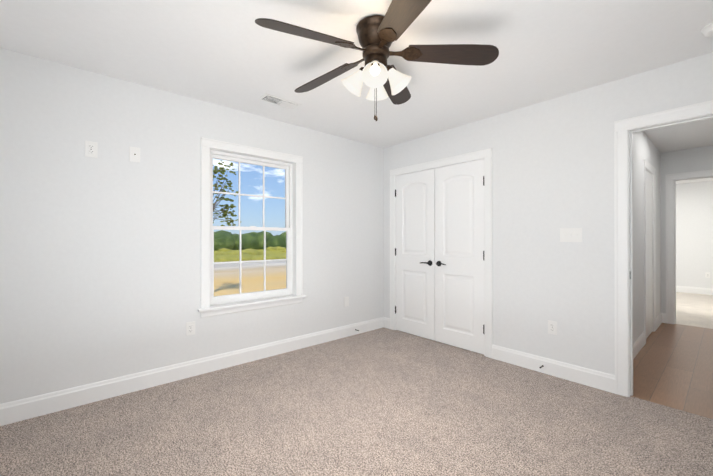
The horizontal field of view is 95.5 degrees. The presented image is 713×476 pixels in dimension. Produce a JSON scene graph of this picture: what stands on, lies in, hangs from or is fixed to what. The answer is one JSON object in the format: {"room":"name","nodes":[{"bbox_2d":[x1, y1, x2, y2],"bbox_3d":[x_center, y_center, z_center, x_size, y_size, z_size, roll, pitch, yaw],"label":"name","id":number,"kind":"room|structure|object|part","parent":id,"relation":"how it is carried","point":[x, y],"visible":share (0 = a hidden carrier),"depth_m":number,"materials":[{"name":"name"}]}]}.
{"room":"empty bedroom","nodes":[
{"label":"empty bedroom","id":0,"kind":"room"},
{"bbox_2d":[0,48,383,403],"bbox_3d":[-1.140,-0.009,3.200,4.120,2.440,0.150,0,0,-41],"label":"wall","id":1,"kind":"structure","parent":0,"point":[100,267],"depth_m":2.54,"materials":[{"name":"paint"}]},
{"bbox_2d":[85,141,96,157],"bbox_3d":[-1.955,-0.653,2.386,0.072,0.117,0.009,0,0,-41],"label":"outlet","id":2,"kind":"object","parent":1,"relation":"attached to","point":[90,148],"visible":1,"depth_m":2.38,"materials":[{"name":"plastic"}]},
{"bbox_2d":[129,146,139,162],"bbox_3d":[-1.752,-0.660,2.560,0.072,0.117,0.014,0,0,-41],"label":"outlet","id":3,"kind":"object","parent":1,"relation":"attached to","point":[134,154],"visible":1,"depth_m":2.56,"materials":[{"name":"plastic"}]},
{"bbox_2d":[186,321,194,335],"bbox_3d":[-1.448,0.791,2.826,0.072,0.117,0.009,0,0,-41],"label":"electrical outlet","id":4,"kind":"object","parent":1,"relation":"attached to","point":[190,328],"visible":1,"depth_m":2.82,"materials":[{"name":"plastic"}]},
{"bbox_2d":[0,317,383,425],"bbox_3d":[-1.075,1.142,3.147,3.850,0.138,0.014,0,0,-41],"label":"baseboard","id":5,"kind":"structure","parent":1,"relation":"attached to","point":[30,407],"depth_m":2.66,"materials":[{"name":"paint"}]},
{"bbox_2d":[197,137,305,317],"bbox_3d":[-1.028,-0.091,3.267,1.100,1.609,0.198,0,0,-41],"label":"window","id":6,"kind":"structure","parent":1,"relation":"in","point":[292,291],"depth_m":3.24,"materials":[{"name":"paint"}]},
{"bbox_3d":[-1.065,-0.103,3.309,0.780,1.321,0.032,0,0,-41],"label":"glass","id":7,"kind":"part","parent":6,"relation":"part of","materials":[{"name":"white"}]},
{"bbox_3d":[-1.069,-0.080,3.313,0.914,1.502,0.074,0,0,-41],"label":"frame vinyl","id":8,"kind":"part","parent":6,"relation":"part of","materials":[{"name":"white plastic"}]},
{"bbox_2d":[344,297,348,306],"bbox_3d":[-0.124,0.782,3.982,0.072,0.117,0.006,0,0,-41],"label":"electrical outlet plate","id":9,"kind":"object","parent":1,"relation":"attached to","point":[346,301],"visible":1,"depth_m":3.98,"materials":[{"name":"plastic"}]},
{"bbox_2d":[0,327,712,475],"bbox_3d":[0.058,1.259,1.755,4.030,0.100,3.900,0,0,-41],"label":"floor","id":10,"kind":"structure","parent":0,"point":[383,401],"depth_m":2.09,"materials":[{"name":"beige carpet"}]},
{"bbox_2d":[0,0,712,183],"bbox_3d":[2.779,-1.277,4.131,11.250,0.100,3.900,0,0,-41],"label":"ceiling","id":11,"kind":"structure","parent":0,"point":[230,54],"depth_m":2.12,"materials":[{"name":"paint"}]},
{"bbox_2d":[258,93,300,109],"bbox_3d":[-0.688,-1.223,2.927,0.360,0.012,0.155,0,0,-41],"label":"ceiling vent","id":12,"kind":"object","parent":11,"relation":"in","point":[275,100],"visible":1,"depth_m":2.91,"materials":[{"name":"plastic"}]},
{"bbox_2d":[255,0,498,120],"bbox_3d":[0.072,-0.955,1.903,1.320,0.552,1.321,-2,3,-41],"label":"ceiling fan","id":13,"kind":"object","parent":11,"relation":"hanging from","point":[378,35],"visible":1,"depth_m":1.83,"materials":[{"name":"brown wood"}]},
{"bbox_3d":[-0.259,-1.049,1.661,0.515,0.006,0.148,-6,21,-32],"label":"blade","id":14,"kind":"part","parent":13,"relation":"part of","materials":[{"name":"brown wood"}]},
{"label":"blade","id":15,"kind":"part","parent":13,"relation":"part of","materials":[{"name":"brown wood"}]},
{"bbox_3d":[0.277,-1.073,2.308,0.148,0.006,0.515,-17,-8,20],"label":"blade","id":16,"kind":"part","parent":13,"relation":"part of","materials":[{"name":"brown wood"}]},
{"label":"blade","id":17,"kind":"part","parent":13,"relation":"part of","materials":[{"name":"brown wood"}]},
{"bbox_3d":[0.555,-1.059,1.869,0.515,0.006,0.148,4,-14,4],"label":"blade","id":18,"kind":"part","parent":13,"relation":"part of","materials":[{"name":"brown wood"}]},
{"bbox_2d":[701,22,712,36],"bbox_3d":[2.093,-1.212,1.876,0.138,0.038,0.138,0,0,-41],"label":"smoke detector","id":19,"kind":"object","parent":11,"relation":"attached to","point":[706,30],"visible":1,"depth_m":1.88,"materials":[{"name":"plastic"}]},
{"bbox_2d":[384,52,712,374],"bbox_3d":[1.599,-0.009,3.101,0.120,2.440,3.600,0,0,-41],"label":"wall","id":20,"kind":"structure","parent":0,"point":[552,167],"depth_m":2.83,"materials":[{"name":"paint"}]},
{"bbox_2d":[384,317,389,328],"bbox_3d":[0.407,1.144,4.365,0.014,0.138,0.126,0,0,-41],"label":"baseboard","id":21,"kind":"structure","parent":20,"relation":"attached to","point":[386,322],"depth_m":4.36,"materials":[{"name":"paint"}]},
{"bbox_2d":[396,169,434,340],"bbox_3d":[0.728,0.195,4.041,0.035,2.018,0.608,0,0,-41],"label":"closet door","id":22,"kind":"structure","parent":20,"relation":"in","point":[415,247],"depth_m":4.01,"materials":[{"name":"paint"}]},
{"bbox_2d":[395,176,483,333],"bbox_3d":[0.912,0.177,3.795,0.012,1.634,1.244,0,0,-41],"label":"closet door hinges","id":23,"kind":"object","parent":20,"relation":"attached to","point":[483,253],"visible":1,"depth_m":3.33,"materials":[{"name":"metal"}]},
{"bbox_2d":[390,148,492,357],"bbox_3d":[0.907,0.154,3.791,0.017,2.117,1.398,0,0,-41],"label":"door frame","id":24,"kind":"structure","parent":20,"relation":"attached to","point":[486,154],"depth_m":3.33,"materials":[{"name":"paint"}]},
{"bbox_2d":[435,159,483,353],"bbox_3d":[1.130,0.194,3.579,0.035,2.018,0.608,0,0,-41],"label":"closet door","id":25,"kind":"structure","parent":20,"relation":"in","point":[459,250],"depth_m":3.55,"materials":[{"name":"paint"}]},
{"bbox_2d":[548,320,556,334],"bbox_3d":[1.727,0.791,2.855,0.009,0.117,0.072,0,0,-41],"label":"electrical outlet","id":26,"kind":"object","parent":20,"relation":"attached to","point":[552,327],"visible":1,"depth_m":2.85,"materials":[{"name":"plastic"}]},
{"bbox_2d":[492,344,614,393],"bbox_3d":[1.690,1.142,2.893,0.014,0.138,0.983,0,0,-41],"label":"baseboard","id":27,"kind":"structure","parent":20,"relation":"attached to","point":[587,377],"depth_m":2.82,"materials":[{"name":"paint"}]},
{"bbox_2d":[560,228,581,241],"bbox_3d":[1.818,-0.025,2.748,0.016,0.117,0.163,0,0,-41],"label":"light switch","id":28,"kind":"object","parent":20,"relation":"attached to","point":[570,234],"visible":1,"depth_m":2.75,"materials":[{"name":"plastic"}]},
{"bbox_2d":[614,100,712,396],"bbox_3d":[2.384,0.151,2.188,0.138,2.117,0.994,0,0,-41],"label":"door frame","id":29,"kind":"structure","parent":20,"relation":"attached to","point":[621,234],"depth_m":2.48,"materials":[{"name":"paint"}]},
{"bbox_2d":[633,132,660,342],"bbox_3d":[3.186,-0.008,3.701,3.060,2.440,0.120,0,0,-41],"label":"wall","id":30,"kind":"structure","parent":0,"point":[644,146],"depth_m":3.62,"materials":[{"name":"paint"}]},
{"bbox_2d":[633,332,644,358],"bbox_3d":[2.692,1.142,3.180,1.633,0.138,0.014,0,0,-41],"label":"baseboard","id":31,"kind":"structure","parent":30,"relation":"attached to","point":[638,343],"depth_m":3.45,"materials":[{"name":"paint"}]},
{"bbox_2d":[646,170,652,338],"bbox_3d":[3.587,0.195,4.001,0.614,2.019,0.035,0,0,-41],"label":"door","id":32,"kind":"structure","parent":30,"relation":"attached to","point":[649,291],"depth_m":4.02,"materials":[{"name":"paint"}]},
{"bbox_2d":[644,159,655,343],"bbox_3d":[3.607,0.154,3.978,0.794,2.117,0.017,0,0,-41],"label":"door frame","id":33,"kind":"structure","parent":30,"relation":"attached to","point":[648,166],"depth_m":4.19,"materials":[{"name":"paint"}]},
{"bbox_2d":[656,313,661,329],"bbox_3d":[4.144,1.144,4.446,0.633,0.138,0.014,0,0,-41],"label":"baseboard","id":34,"kind":"structure","parent":30,"relation":"attached to","point":[658,320],"depth_m":4.45,"materials":[{"name":"paint"}]},
{"bbox_2d":[632,323,712,418],"bbox_3d":[2.787,1.263,4.134,3.210,0.100,3.900,0,0,-41],"label":"floor","id":35,"kind":"structure","parent":0,"point":[672,365],"depth_m":2.98,"materials":[{"name":"brown wood"}]},
{"bbox_2d":[661,145,712,312],"bbox_3d":[3.997,-0.005,5.191,0.120,2.440,3.600,0,0,-41],"label":"wall","id":36,"kind":"structure","parent":0,"point":[689,160],"depth_m":4.57,"materials":[{"name":"paint"}]},
{"bbox_2d":[662,313,665,322],"bbox_3d":[4.391,1.145,4.635,0.014,0.138,0.053,0,0,-41],"label":"baseboard","id":37,"kind":"structure","parent":36,"relation":"attached to","point":[663,317],"depth_m":4.63,"materials":[{"name":"paint"}]},
{"bbox_2d":[665,169,712,323],"bbox_3d":[4.779,0.154,4.280,0.138,2.117,0.994,0,0,-41],"label":"door frame","id":38,"kind":"structure","parent":36,"relation":"attached to","point":[669,181],"depth_m":4.58,"materials":[{"name":"paint"}]},
{"bbox_2d":[676,292,712,328],"bbox_3d":[5.508,1.267,6.506,4.010,0.100,3.900,0,0,-41],"label":"floor","id":39,"kind":"structure","parent":0,"point":[694,309],"depth_m":5.50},
{"bbox_2d":[676,181,712,288],"bbox_3d":[6.963,-0.001,7.776,0.150,2.440,3.600,0,0,-41],"label":"wall","id":40,"kind":"structure","parent":0,"point":[694,232],"depth_m":7.12,"materials":[{"name":"paint"}]},
{"bbox_2d":[676,286,712,294],"bbox_3d":[6.901,1.150,7.720,0.014,0.138,3.600,0,0,-41],"label":"baseboard","id":41,"kind":"structure","parent":40,"relation":"attached to","point":[697,290],"depth_m":7.10,"materials":[{"name":"paint"}]},
{"bbox_2d":[705,272,709,277],"bbox_3d":[7.560,0.797,6.969,0.008,0.117,0.072,0,0,-41],"label":"outlet","id":42,"kind":"object","parent":40,"relation":"attached to","point":[707,274],"visible":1,"depth_m":6.97,"materials":[{"name":"plastic"}]},
{"label":"outside","id":43,"kind":"structure","parent":0,"visible":0},
{"bbox_2d":[214,260,285,295],"bbox_3d":[-115.143,2.088,169.139,550.000,0.200,399.850,0,0,-41],"label":"ground","id":44,"kind":"structure","parent":43,"point":[224,279],"depth_m":14.18,"materials":[{"name":"beige soil"}]},
{"bbox_2d":[213,161,240,225],"bbox_3d":[-4.076,-0.235,9.180,1.619,3.947,1.268,0,0,-41],"label":"tree","id":45,"kind":"object","parent":44,"relation":"on","point":[222,170],"depth_m":9.29,"materials":[{"name":"green plant"}]},
{"bbox_2d":[214,230,285,261],"bbox_3d":[-5.591,0.621,58.668,190.000,4.732,50.370,0,0,-41],"label":"bushes","id":46,"kind":"object","parent":44,"relation":"on","point":[272,247],"depth_m":43.50,"materials":[{"name":"green plant"}]}
]}

